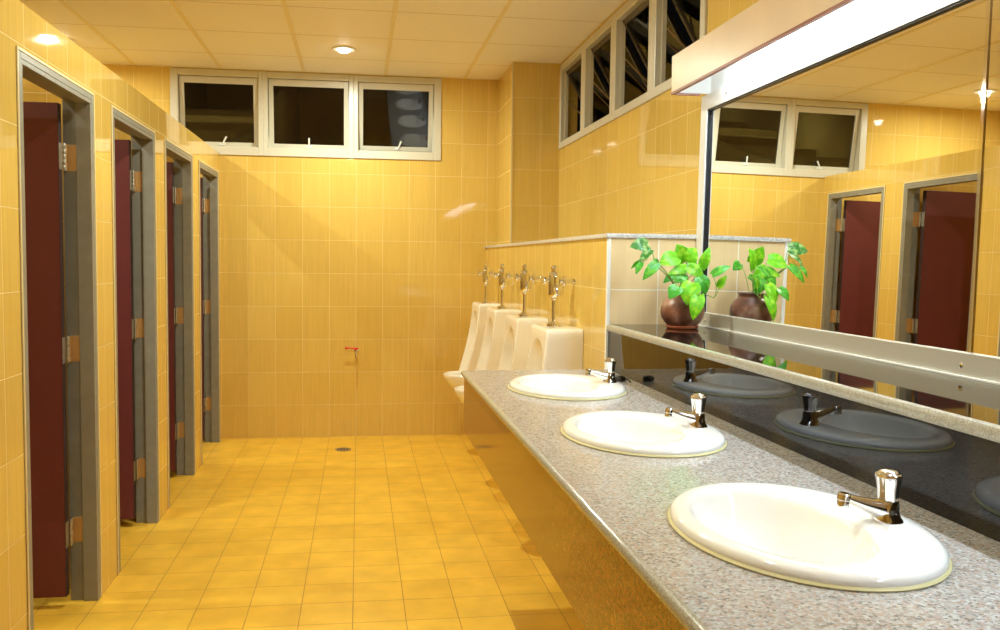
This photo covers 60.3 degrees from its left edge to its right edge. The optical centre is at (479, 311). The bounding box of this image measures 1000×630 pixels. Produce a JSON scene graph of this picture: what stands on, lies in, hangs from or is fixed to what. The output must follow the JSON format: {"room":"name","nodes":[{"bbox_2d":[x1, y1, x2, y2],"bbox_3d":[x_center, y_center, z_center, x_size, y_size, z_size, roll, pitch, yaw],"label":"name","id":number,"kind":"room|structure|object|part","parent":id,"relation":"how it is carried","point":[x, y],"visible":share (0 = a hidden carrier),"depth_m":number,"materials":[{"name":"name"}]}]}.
{"room":"public restroom","nodes":[
{"label":"public restroom","id":0,"kind":"room"},
{"bbox_2d":[23,78,70,588],"bbox_3d":[-2.340,0.069,3.388,1.450,2.130,0.060,0,3,-8],"label":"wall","id":1,"kind":"structure","parent":0,"point":[32,92],"depth_m":3.40,"materials":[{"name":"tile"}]},
{"bbox_2d":[0,0,221,629],"bbox_3d":[-1.369,0.158,2.049,0.100,2.130,8.812,0,3,-8],"label":"wall","id":2,"kind":"structure","parent":0,"point":[20,26],"depth_m":3.19,"materials":[{"name":"tile"}]},
{"bbox_2d":[16,45,101,629],"bbox_3d":[-1.840,0.171,2.958,0.789,1.988,0.762,0,3,-8],"label":"door frame","id":3,"kind":"structure","parent":2,"relation":"in","point":[48,527],"depth_m":3.29,"materials":[{"name":"beige metal"}]},
{"bbox_3d":[-1.579,-0.586,3.240,0.002,0.100,0.030,0,3,-8],"label":"plate","id":4,"kind":"part","parent":3,"relation":"part of","materials":[{"name":"silver metal"}]},
{"bbox_3d":[-1.587,0.148,3.283,0.002,0.100,0.030,0,3,-8],"label":"plate","id":5,"kind":"part","parent":3,"relation":"part of","materials":[{"name":"silver metal"}]},
{"bbox_3d":[-1.594,0.862,3.325,0.002,0.100,0.030,0,3,-8],"label":"plate","id":6,"kind":"part","parent":3,"relation":"part of","materials":[{"name":"silver metal"}]},
{"bbox_3d":[-1.564,-0.588,3.288,0.036,0.100,0.034,0,3,-8],"label":"jamb plate","id":7,"kind":"part","parent":3,"relation":"part of","materials":[{"name":"gold metal"}]},
{"bbox_3d":[-1.571,0.145,3.332,0.036,0.100,0.034,0,3,-8],"label":"jamb plate","id":8,"kind":"part","parent":3,"relation":"part of","materials":[{"name":"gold metal"}]},
{"bbox_3d":[-1.579,0.859,3.374,0.036,0.100,0.034,0,3,-8],"label":"jamb plate","id":9,"kind":"part","parent":3,"relation":"part of","materials":[{"name":"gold metal"}]},
{"bbox_2d":[111,105,159,574],"bbox_3d":[-1.986,0.110,3.950,0.803,1.988,0.776,0,3,-8],"label":"door frame","id":10,"kind":"structure","parent":2,"relation":"in","point":[134,190],"depth_m":4.30,"materials":[{"name":"beige metal"}]},
{"bbox_3d":[-1.720,-0.646,4.240,0.002,0.100,0.030,0,3,-8],"label":"plate","id":11,"kind":"part","parent":10,"relation":"part of","materials":[{"name":"silver metal"}]},
{"bbox_3d":[-1.728,0.087,4.283,0.002,0.100,0.030,0,3,-8],"label":"plate","id":12,"kind":"part","parent":10,"relation":"part of","materials":[{"name":"silver metal"}]},
{"bbox_3d":[-1.735,0.801,4.326,0.002,0.100,0.030,0,3,-8],"label":"plate","id":13,"kind":"part","parent":10,"relation":"part of","materials":[{"name":"silver metal"}]},
{"bbox_3d":[-1.704,-0.649,4.288,0.036,0.100,0.034,0,3,-8],"label":"jamb plate","id":14,"kind":"part","parent":10,"relation":"part of","materials":[{"name":"gold metal"}]},
{"bbox_3d":[-1.712,0.085,4.332,0.036,0.100,0.034,0,3,-8],"label":"jamb plate","id":15,"kind":"part","parent":10,"relation":"part of","materials":[{"name":"gold metal"}]},
{"bbox_3d":[-1.720,0.798,4.374,0.036,0.100,0.034,0,3,-8],"label":"jamb plate","id":16,"kind":"part","parent":10,"relation":"part of","materials":[{"name":"gold metal"}]},
{"bbox_2d":[164,138,195,508],"bbox_3d":[-2.123,0.051,4.927,0.802,1.988,0.775,0,3,-8],"label":"door frame","id":17,"kind":"structure","parent":2,"relation":"in","point":[178,174],"depth_m":5.29,"materials":[{"name":"beige"}]},
{"bbox_3d":[-1.873,0.742,5.302,0.002,0.100,0.030,0,3,-8],"label":"plate","id":18,"kind":"part","parent":17,"relation":"part of","materials":[{"name":"silver metal"}]},
{"bbox_3d":[-1.842,-0.709,5.265,0.036,0.100,0.034,0,3,-8],"label":"jamb plate","id":19,"kind":"part","parent":17,"relation":"part of","materials":[{"name":"gold metal"}]},
{"bbox_3d":[-1.850,0.025,5.309,0.036,0.100,0.034,0,3,-8],"label":"jamb plate","id":20,"kind":"part","parent":17,"relation":"part of","materials":[{"name":"gold metal"}]},
{"bbox_3d":[-1.857,0.739,5.351,0.036,0.100,0.034,0,3,-8],"label":"jamb plate","id":21,"kind":"part","parent":17,"relation":"part of","materials":[{"name":"gold metal"}]},
{"bbox_2d":[198,160,220,464],"bbox_3d":[-2.258,-0.008,5.901,0.797,1.988,0.770,0,3,-8],"label":"door frame","id":22,"kind":"structure","parent":2,"relation":"in","point":[209,182],"depth_m":6.28,"materials":[{"name":"beige metal"}]},
{"bbox_3d":[-1.978,-0.767,6.236,0.036,0.100,0.034,0,3,-8],"label":"jamb plate","id":23,"kind":"part","parent":22,"relation":"part of","materials":[{"name":"gold metal"}]},
{"bbox_3d":[-1.986,-0.034,6.279,0.036,0.100,0.034,0,3,-8],"label":"jamb plate","id":24,"kind":"part","parent":22,"relation":"part of","materials":[{"name":"gold metal"}]},
{"bbox_3d":[-1.994,0.680,6.322,0.036,0.100,0.034,0,3,-8],"label":"jamb plate","id":25,"kind":"part","parent":22,"relation":"part of","materials":[{"name":"gold metal"}]},
{"bbox_2d":[114,127,135,481],"bbox_3d":[-2.478,0.009,4.371,1.450,2.130,0.060,0,3,-8],"label":"wall","id":26,"kind":"structure","parent":0,"point":[119,135],"depth_m":4.38,"materials":[{"name":"tile"}]},
{"bbox_2d":[166,155,176,470],"bbox_3d":[-2.617,-0.051,5.355,1.450,2.130,0.060,0,3,-8],"label":"wall","id":27,"kind":"structure","parent":0,"point":[168,159],"depth_m":5.37,"materials":[{"name":"tile"}]},
{"bbox_2d":[103,64,497,438],"bbox_3d":[-1.482,-0.415,6.516,4.220,2.743,0.120,0,3,-8],"label":"wall","id":28,"kind":"structure","parent":0,"point":[320,257],"depth_m":6.55,"materials":[{"name":"tile"}]},
{"bbox_2d":[170,68,262,155],"bbox_3d":[-1.938,-1.467,6.364,0.660,0.618,0.097,0,3,-8],"label":"window","id":29,"kind":"structure","parent":28,"relation":"in","point":[178,76],"depth_m":6.33,"materials":[{"name":"beige metal"}]},
{"bbox_3d":[-1.928,-1.478,6.374,0.563,0.504,0.022,0,10,-8],"label":"sash frame","id":30,"kind":"part","parent":29,"relation":"part of","materials":[{"name":"beige metal"}]},
{"bbox_2d":[263,71,353,157],"bbox_3d":[-1.283,-1.466,6.461,0.663,0.618,0.105,0,3,-8],"label":"window","id":31,"kind":"structure","parent":28,"relation":"in","point":[270,79],"depth_m":6.43,"materials":[{"name":"beige metal"}]},
{"bbox_3d":[-1.287,-1.272,6.485,0.044,0.072,0.024,0,11,-8],"label":"handle","id":32,"kind":"part","parent":31,"relation":"part of","materials":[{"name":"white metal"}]},
{"bbox_2d":[345,347,357,357],"bbox_3d":[-0.973,0.307,6.530,0.102,0.081,0.082,0,3,-8],"label":"tap","id":33,"kind":"object","parent":28,"relation":"attached to","point":[355,348],"visible":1,"depth_m":6.52,"materials":[{"name":"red metal"}]},
{"bbox_2d":[353,75,441,160],"bbox_3d":[-0.631,-1.466,6.578,0.662,0.618,0.155,0,3,-8],"label":"window","id":34,"kind":"structure","parent":28,"relation":"in","point":[433,86],"depth_m":6.53,"materials":[{"name":"beige metal"}]},
{"bbox_3d":[-0.642,-1.483,6.584,0.565,0.504,0.022,0,17,-8],"label":"sash frame","id":35,"kind":"part","parent":34,"relation":"part of","materials":[{"name":"beige metal"}]},
{"bbox_2d":[33,434,585,629],"bbox_3d":[-0.879,1.261,2.210,4.220,0.080,9.062,0,3,-8],"label":"floor","id":36,"kind":"structure","parent":0,"point":[408,532],"depth_m":4.00,"materials":[{"name":"tile"}]},
{"bbox_2d":[335,447,350,450],"bbox_3d":[-0.977,0.985,6.149,0.116,0.003,0.116,0,3,-8],"label":"floor drain","id":37,"kind":"object","parent":36,"relation":"on","point":[342,448],"visible":1,"depth_m":6.14,"materials":[{"name":"silver metal"}]},
{"bbox_2d":[19,0,625,79],"bbox_3d":[-0.849,-1.547,2.044,4.220,0.060,9.062,0,3,-8],"label":"ceiling","id":38,"kind":"structure","parent":0,"point":[432,38],"depth_m":5.26,"materials":[{"name":"white paint"}]},
{"bbox_2d":[58,0,136,65],"bbox_3d":[-1.880,-1.515,1.869,0.024,0.004,8.800,0,3,-8],"label":"ceiling bar","id":39,"kind":"object","parent":38,"relation":"attached to","point":[62,2],"visible":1,"depth_m":5.26,"materials":[{"name":"beige metal"}]},
{"bbox_2d":[169,0,221,68],"bbox_3d":[-1.286,-1.514,1.953,0.024,0.004,8.800,0,3,-8],"label":"ceiling bar","id":40,"kind":"object","parent":38,"relation":"attached to","point":[172,2],"visible":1,"depth_m":5.26,"materials":[{"name":"beige metal"}]},
{"bbox_2d":[281,0,305,72],"bbox_3d":[-0.692,-1.512,2.036,0.024,0.004,8.800,0,3,-8],"label":"ceiling bar","id":41,"kind":"object","parent":38,"relation":"attached to","point":[284,4],"visible":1,"depth_m":5.28,"materials":[{"name":"beige metal"}]},
{"bbox_2d":[332,46,355,52],"bbox_3d":[-0.895,-1.717,5.668,0.156,0.028,0.156,0,3,-8],"label":"recessed light","id":42,"kind":"object","parent":38,"relation":"in","point":[343,49],"visible":1,"depth_m":5.64,"materials":[{"name":"white glass"}]},
{"bbox_3d":[-0.895,-1.716,5.668,0.084,0.027,0.084,0,3,-8],"label":"lamp bulb","id":43,"kind":"part","parent":42,"relation":"part of","materials":[{"name":"white glass"}]},
{"bbox_2d":[384,0,398,75],"bbox_3d":[-0.098,-1.511,2.120,0.024,0.004,8.800,0,3,-8],"label":"ceiling bar","id":44,"kind":"object","parent":38,"relation":"attached to","point":[395,5],"visible":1,"depth_m":5.28,"materials":[{"name":"beige metal"}]},
{"bbox_2d":[463,0,512,78],"bbox_3d":[0.497,-1.510,2.204,0.024,0.004,8.800,0,3,-8],"label":"ceiling bar","id":45,"kind":"object","parent":38,"relation":"attached to","point":[509,2],"visible":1,"depth_m":5.29,"materials":[{"name":"beige metal"}]},
{"bbox_2d":[496,63,511,244],"bbox_3d":[0.179,-0.389,6.386,0.020,2.743,0.602,0,3,-8],"label":"wall","id":46,"kind":"structure","parent":0,"point":[505,81],"depth_m":6.32,"materials":[{"name":"tile"}]},
{"bbox_2d":[511,62,560,242],"bbox_3d":[0.383,-0.370,6.101,0.343,2.743,0.020,0,3,-8],"label":"wall column","id":47,"kind":"structure","parent":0,"point":[536,86],"depth_m":6.05,"materials":[{"name":"tile"}]},
{"bbox_2d":[510,62,513,242],"bbox_3d":[0.223,-1.105,6.026,0.009,1.271,0.009,0,3,-8],"label":"trim column","id":48,"kind":"structure","parent":47,"relation":"attached to","point":[512,62],"depth_m":6.02,"materials":[{"name":"beige tile"}]},
{"bbox_2d":[486,238,606,368],"bbox_3d":[0.282,0.335,5.087,0.030,1.454,3.286,0,3,-8],"label":"wall","id":49,"kind":"structure","parent":0,"point":[581,304],"depth_m":4.04,"materials":[{"name":"tile"}]},
{"bbox_2d":[443,302,499,388],"bbox_3d":[-0.064,0.272,6.037,0.386,0.669,0.360,0,3,-8],"label":"urinal","id":50,"kind":"object","parent":49,"relation":"attached to","point":[472,350],"visible":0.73,"depth_m":5.92,"materials":[{"name":"beige ceramic"}]},
{"bbox_2d":[443,370,463,388],"bbox_3d":[-0.067,0.519,6.052,0.385,0.175,0.360,0,3,-8],"label":"bowl","id":51,"kind":"object","parent":50,"relation":"on","point":[454,379],"depth_m":5.95,"materials":[{"name":"beige ceramic"}]},
{"bbox_2d":[477,263,497,302],"bbox_3d":[0.060,-0.199,6.008,0.152,0.277,0.117,0,3,-8],"label":"valve","id":52,"kind":"object","parent":50,"relation":"on","point":[486,279],"visible":0.9,"depth_m":6.00,"materials":[{"name":"silver metal"}]},
{"bbox_3d":[0.054,-0.223,5.972,0.048,0.047,0.053,0,3,-8],"label":"stop knob","id":53,"kind":"part","parent":52,"relation":"part of","materials":[{"name":"silver metal"}]},
{"bbox_2d":[454,307,521,403],"bbox_3d":[0.034,0.314,5.345,0.386,0.669,0.360,0,3,-8],"label":"urinal","id":54,"kind":"object","parent":49,"relation":"attached to","point":[492,343],"visible":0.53,"depth_m":5.17,"materials":[{"name":"beige ceramic"}]},
{"bbox_2d":[454,386,463,403],"bbox_3d":[0.030,0.561,5.360,0.385,0.175,0.360,0,3,-8],"label":"bowl","id":55,"kind":"object","parent":54,"relation":"on","point":[459,391],"depth_m":5.29,"materials":[{"name":"beige ceramic"}]},
{"bbox_2d":[493,264,516,308],"bbox_3d":[0.158,-0.157,5.316,0.152,0.277,0.117,0,3,-8],"label":"valve","id":56,"kind":"object","parent":54,"relation":"on","point":[502,274],"visible":0.95,"depth_m":5.31,"materials":[{"name":"silver metal"}]},
{"bbox_3d":[0.151,-0.181,5.280,0.048,0.047,0.053,0,3,-8],"label":"stop knob","id":57,"kind":"part","parent":56,"relation":"part of","materials":[{"name":"silver metal"}]},
{"bbox_2d":[498,314,547,369],"bbox_3d":[0.135,0.358,4.624,0.386,0.669,0.360,0,3,-8],"label":"urinal","id":58,"kind":"object","parent":49,"relation":"attached to","point":[514,354],"visible":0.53,"depth_m":4.45,"materials":[{"name":"beige ceramic"}]},
{"bbox_2d":[514,264,541,316],"bbox_3d":[0.259,-0.113,4.594,0.152,0.277,0.117,0,3,-8],"label":"valve","id":59,"kind":"object","parent":58,"relation":"on","point":[525,284],"visible":1,"depth_m":4.58,"materials":[{"name":"silver metal"}]},
{"bbox_3d":[0.253,-0.137,4.559,0.048,0.047,0.053,0,3,-8],"label":"stop knob","id":60,"kind":"part","parent":59,"relation":"part of","materials":[{"name":"silver metal"}]},
{"bbox_3d":[0.296,-0.180,4.614,0.074,0.027,0.035,0,3,-8],"label":"supply arm","id":61,"kind":"part","parent":59,"relation":"part of","materials":[{"name":"silver metal"}]},
{"bbox_2d":[525,324,582,369],"bbox_3d":[0.233,0.400,3.932,0.386,0.669,0.360,0,3,-8],"label":"urinal","id":62,"kind":"object","parent":49,"relation":"attached to","point":[550,348],"visible":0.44,"depth_m":3.76,"materials":[{"name":"beige ceramic"}]},
{"bbox_2d":[541,265,574,326],"bbox_3d":[0.357,-0.071,3.902,0.152,0.277,0.117,0,3,-8],"label":"valve","id":63,"kind":"object","parent":62,"relation":"on","point":[555,290],"visible":1,"depth_m":3.89,"materials":[{"name":"silver metal"}]},
{"bbox_3d":[0.350,-0.095,3.867,0.048,0.047,0.053,0,3,-8],"label":"stop knob","id":64,"kind":"part","parent":63,"relation":"part of","materials":[{"name":"silver metal"}]},
{"bbox_3d":[0.393,-0.138,3.922,0.074,0.027,0.035,0,3,-8],"label":"supply arm","id":65,"kind":"part","parent":63,"relation":"part of","materials":[{"name":"silver metal"}]},
{"bbox_2d":[484,233,696,247],"bbox_3d":[0.483,-0.398,5.050,0.438,0.018,3.328,0,3,-8],"label":"half wall cap","id":66,"kind":"object","parent":49,"relation":"on","point":[606,235],"visible":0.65,"depth_m":3.42,"materials":[{"name":"stone"}]},
{"bbox_2d":[604,238,695,368],"bbox_3d":[0.679,0.435,3.472,0.366,1.454,0.030,0,3,-8],"label":"wall","id":67,"kind":"structure","parent":0,"point":[633,299],"depth_m":3.42,"materials":[{"name":"beige tile"}]},
{"bbox_2d":[605,238,610,368],"bbox_3d":[0.502,0.435,3.434,0.013,1.454,0.013,0,3,-8],"label":"trim","id":68,"kind":"structure","parent":67,"relation":"attached to","point":[608,269],"depth_m":3.40,"materials":[{"name":"white ceramic"}]},
{"bbox_2d":[558,0,758,237],"bbox_3d":[1.140,-0.142,2.384,0.120,2.743,8.812,0,3,-8],"label":"wall","id":69,"kind":"structure","parent":0,"point":[638,172],"depth_m":4.34,"materials":[{"name":"tile"}]},
{"bbox_2d":[559,43,609,148],"bbox_3d":[0.744,-1.410,5.734,0.290,0.580,0.642,0,3,-8],"label":"window","id":70,"kind":"structure","parent":69,"relation":"in","point":[572,68],"depth_m":5.82,"materials":[{"name":"beige metal"}]},
{"bbox_3d":[0.627,-1.410,5.717,0.052,0.580,0.642,0,3,-8],"label":"frame","id":71,"kind":"part","parent":70,"relation":"part of","materials":[{"name":"beige metal"}]},
{"bbox_3d":[0.761,-1.445,5.737,0.022,0.479,0.540,-30,7,-5],"label":"sash frame","id":72,"kind":"part","parent":70,"relation":"part of","materials":[{"name":"brown metal"}]},
{"bbox_3d":[0.762,-1.442,5.737,0.004,0.435,0.503,-30,7,-5],"label":"glass pane","id":73,"kind":"part","parent":70,"relation":"part of","materials":[{"name":"glass"}]},
{"bbox_3d":[0.789,-1.338,5.473,0.219,0.203,0.010,0,3,-8],"label":"stay arm","id":74,"kind":"part","parent":70,"relation":"part of","materials":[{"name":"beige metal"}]},
{"bbox_2d":[582,15,647,136],"bbox_3d":[0.834,-1.371,5.099,0.290,0.580,0.642,0,3,-8],"label":"window","id":75,"kind":"structure","parent":69,"relation":"in","point":[599,45],"depth_m":5.15,"materials":[{"name":"beige metal"}]},
{"bbox_3d":[0.716,-1.371,5.082,0.052,0.580,0.642,0,3,-8],"label":"frame","id":76,"kind":"part","parent":75,"relation":"part of","materials":[{"name":"beige metal"}]},
{"bbox_3d":[0.804,-1.332,5.368,0.219,0.203,0.010,0,3,-8],"label":"stay arm","id":77,"kind":"part","parent":75,"relation":"part of","materials":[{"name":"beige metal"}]},
{"bbox_3d":[0.850,-1.406,5.099,0.022,0.479,0.534,-30,7,-5],"label":"sash frame","id":78,"kind":"part","parent":75,"relation":"part of","materials":[{"name":"brown metal"}]},
{"bbox_3d":[0.852,-1.403,5.099,0.004,0.435,0.498,-30,7,-5],"label":"glass pane","id":79,"kind":"part","parent":75,"relation":"part of","materials":[{"name":"glass"}]},
{"bbox_3d":[0.879,-1.299,4.838,0.219,0.203,0.010,0,3,-8],"label":"stay arm","id":80,"kind":"part","parent":75,"relation":"part of","materials":[{"name":"beige metal"}]},
{"bbox_2d":[612,0,687,119],"bbox_3d":[0.923,-1.333,4.464,0.290,0.580,0.642,0,3,-8],"label":"window","id":81,"kind":"structure","parent":69,"relation":"in","point":[635,16],"depth_m":4.58,"materials":[{"name":"beige metal"}]},
{"bbox_3d":[0.805,-1.333,4.447,0.052,0.580,0.642,0,3,-8],"label":"frame","id":82,"kind":"part","parent":81,"relation":"part of","materials":[{"name":"beige metal"}]},
{"bbox_3d":[0.893,-1.293,4.733,0.219,0.203,0.010,0,3,-8],"label":"stay arm","id":83,"kind":"part","parent":81,"relation":"part of","materials":[{"name":"beige metal"}]},
{"bbox_3d":[0.940,-1.368,4.464,0.022,0.479,0.534,-30,7,-5],"label":"sash frame","id":84,"kind":"part","parent":81,"relation":"part of","materials":[{"name":"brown metal"}]},
{"bbox_3d":[0.942,-1.364,4.464,0.004,0.435,0.498,-30,7,-5],"label":"glass pane","id":85,"kind":"part","parent":81,"relation":"part of","materials":[{"name":"glass"}]},
{"bbox_3d":[0.968,-1.261,4.203,0.219,0.203,0.010,0,3,-8],"label":"stay arm","id":86,"kind":"part","parent":81,"relation":"part of","materials":[{"name":"beige metal"}]},
{"bbox_2d":[651,0,707,98],"bbox_3d":[1.012,-1.294,3.829,0.290,0.580,0.642,0,3,-8],"label":"window","id":87,"kind":"structure","parent":69,"relation":"in","point":[693,13],"depth_m":4.07,"materials":[{"name":"beige metal"}]},
{"bbox_3d":[0.983,-1.254,4.098,0.219,0.203,0.010,0,3,-8],"label":"stay arm","id":88,"kind":"part","parent":87,"relation":"part of","materials":[{"name":"beige metal"}]},
{"bbox_3d":[1.029,-1.329,3.829,0.022,0.479,0.534,-30,7,-5],"label":"sash frame","id":89,"kind":"part","parent":87,"relation":"part of","materials":[{"name":"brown metal"}]},
{"bbox_3d":[1.031,-1.326,3.829,0.004,0.435,0.498,-30,7,-5],"label":"glass pane","id":90,"kind":"part","parent":87,"relation":"part of","materials":[{"name":"glass"}]},
{"bbox_2d":[671,0,903,95],"bbox_3d":[1.117,-0.811,1.463,0.182,0.149,3.924,0,3,-8],"label":"light fixture","id":91,"kind":"object","parent":69,"relation":"attached to","point":[766,32],"visible":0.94,"depth_m":2.74,"materials":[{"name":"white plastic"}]},
{"bbox_2d":[695,0,999,384],"bbox_3d":[1.156,-0.281,1.505,0.091,0.900,3.887,0,3,-8],"label":"wall mirror","id":92,"kind":"object","parent":69,"relation":"attached to","point":[849,182],"visible":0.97,"depth_m":2.29,"materials":[{"name":"white mirror"}]},
{"bbox_3d":[0.880,-0.423,3.396,0.031,0.847,0.055,0,3,-8],"label":"frame","id":93,"kind":"part","parent":92,"relation":"part of","materials":[{"name":"white metal"}]},
{"bbox_3d":[1.152,-0.700,1.451,0.017,0.058,3.832,0,3,-8],"label":"frame","id":94,"kind":"part","parent":92,"relation":"part of","materials":[{"name":"white metal"}]},
{"bbox_3d":[1.129,0.140,1.526,0.028,0.049,3.887,0,3,-8],"label":"frame","id":95,"kind":"part","parent":92,"relation":"part of","materials":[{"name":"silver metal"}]},
{"bbox_2d":[972,0,999,357],"bbox_3d":[1.255,-0.232,0.731,0.015,0.797,2.323,0,3,-8],"label":"mirror glass","id":96,"kind":"object","parent":92,"relation":"on","point":[986,219],"depth_m":1.86,"materials":[{"name":"mirror"}]},
{"bbox_3d":[0.819,0.823,1.528,0.026,0.912,3.895,0,3,-8],"label":"wall","id":97,"kind":"structure","parent":0,"visible":0},
{"bbox_2d":[461,369,999,629],"bbox_3d":[0.516,0.462,1.461,0.646,0.234,3.890,0,3,-8],"label":"countertop","id":98,"kind":"structure","parent":97,"relation":"attached to","point":[598,521],"depth_m":1.51,"materials":[{"name":"grey stone"}]},
{"bbox_2d":[508,374,626,400],"bbox_3d":[0.289,0.315,2.882,0.388,0.156,0.500,0,3,-8],"label":"washbasin","id":99,"kind":"object","parent":98,"relation":"in","point":[573,387],"visible":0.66,"depth_m":2.86,"materials":[{"name":"white ceramic"}]},
{"bbox_2d":[585,358,616,382],"bbox_3d":[0.407,0.198,2.887,0.109,0.085,0.044,0,3,-8],"label":"tap","id":100,"kind":"object","parent":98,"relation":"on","point":[608,376],"visible":1,"depth_m":2.88,"materials":[{"name":"silver metal"}]},
{"bbox_3d":[0.405,0.216,2.888,0.083,0.049,0.036,0,3,-8],"label":"spout","id":101,"kind":"part","parent":100,"relation":"part of","materials":[{"name":"silver metal"}]},
{"bbox_2d":[603,373,616,382],"bbox_3d":[0.438,0.221,2.893,0.047,0.032,0.044,0,3,-8],"label":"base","id":102,"kind":"object","parent":100,"relation":"attached to","point":[607,377],"depth_m":2.88,"materials":[{"name":"silver metal"}]},
{"bbox_3d":[0.438,0.184,2.890,0.038,0.046,0.040,-1,4,-29],"label":"knob","id":103,"kind":"part","parent":100,"relation":"part of","materials":[{"name":"silver metal"}]},
{"bbox_2d":[615,375,630,382],"bbox_3d":[0.511,0.239,3.070,0.065,0.020,0.042,2,4,22],"label":"plug","id":104,"kind":"object","parent":98,"relation":"on","point":[619,377],"visible":0.91,"depth_m":3.06,"materials":[{"name":"black rubber"}]},
{"bbox_2d":[561,410,726,457],"bbox_3d":[0.397,0.361,2.123,0.388,0.156,0.500,0,3,-8],"label":"washbasin","id":105,"kind":"object","parent":98,"relation":"in","point":[633,433],"visible":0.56,"depth_m":2.12,"materials":[{"name":"white ceramic"}]},
{"bbox_2d":[665,393,707,427],"bbox_3d":[0.509,0.244,2.122,0.109,0.085,0.044,0,3,-8],"label":"tap","id":106,"kind":"object","parent":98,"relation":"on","point":[696,418],"visible":1,"depth_m":2.11,"materials":[{"name":"silver metal"}]},
{"bbox_3d":[0.507,0.262,2.123,0.083,0.049,0.036,0,3,-8],"label":"spout","id":107,"kind":"part","parent":106,"relation":"part of","materials":[{"name":"silver metal"}]},
{"bbox_2d":[688,413,707,427],"bbox_3d":[0.539,0.268,2.128,0.047,0.032,0.044,0,3,-8],"label":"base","id":108,"kind":"object","parent":106,"relation":"attached to","point":[695,420],"depth_m":2.11,"materials":[{"name":"silver metal"}]},
{"bbox_3d":[0.540,0.230,2.126,0.038,0.046,0.040,-1,4,-29],"label":"knob","id":109,"kind":"part","parent":106,"relation":"part of","materials":[{"name":"silver metal"}]},
{"bbox_2d":[606,324,999,541],"bbox_3d":[0.945,0.257,1.511,0.352,0.179,3.893,0,3,-8],"label":"backsplash","id":110,"kind":"structure","parent":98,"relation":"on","point":[856,417],"depth_m":1.82,"materials":[{"name":"black stone"}]},
{"bbox_2d":[665,324,698,328],"bbox_3d":[0.762,0.057,3.242,0.124,0.011,0.124,0,3,-8],"label":"saucer","id":111,"kind":"object","parent":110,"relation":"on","point":[666,325],"visible":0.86,"depth_m":3.19,"materials":[{"name":"brown ceramic"}]},
{"bbox_2d":[630,237,730,326],"bbox_3d":[0.759,-0.106,3.197,0.366,0.335,0.230,2,4,26],"label":"potted plant","id":112,"kind":"object","parent":111,"relation":"on","point":[683,306],"visible":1,"depth_m":3.16,"materials":[{"name":"green plant"}]},
{"bbox_3d":[0.762,-0.008,3.238,0.164,0.135,0.164,0,3,-8],"label":"clay pot","id":113,"kind":"part","parent":112,"relation":"part of","materials":[{"name":"brown ceramic"}]},
{"bbox_3d":[0.952,0.180,1.507,0.339,0.024,3.893,0,3,-8],"label":"shelf","id":114,"kind":"part","parent":110,"relation":"part of","materials":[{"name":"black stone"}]},
{"bbox_2d":[668,482,952,592],"bbox_3d":[0.503,0.407,1.367,0.388,0.156,0.500,0,3,-8],"label":"washbasin","id":115,"kind":"object","parent":98,"relation":"in","point":[795,534],"visible":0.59,"depth_m":1.36,"materials":[{"name":"white ceramic"}]},
{"bbox_2d":[836,468,903,524],"bbox_3d":[0.614,0.291,1.355,0.109,0.085,0.044,0,3,-8],"label":"tap","id":116,"kind":"object","parent":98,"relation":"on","point":[885,509],"visible":1,"depth_m":1.34,"materials":[{"name":"silver metal"}]},
{"bbox_3d":[0.612,0.309,1.355,0.083,0.049,0.036,0,3,-8],"label":"spout","id":117,"kind":"part","parent":116,"relation":"part of","materials":[{"name":"silver metal"}]},
{"bbox_2d":[870,498,903,524],"bbox_3d":[0.644,0.314,1.360,0.047,0.032,0.044,0,3,-8],"label":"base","id":118,"kind":"object","parent":116,"relation":"attached to","point":[882,510],"depth_m":1.34,"materials":[{"name":"silver metal"}]},
{"bbox_3d":[0.645,0.277,1.358,0.038,0.046,0.040,-1,4,-29],"label":"knob","id":119,"kind":"part","parent":116,"relation":"part of","materials":[{"name":"silver metal"}]}
]}

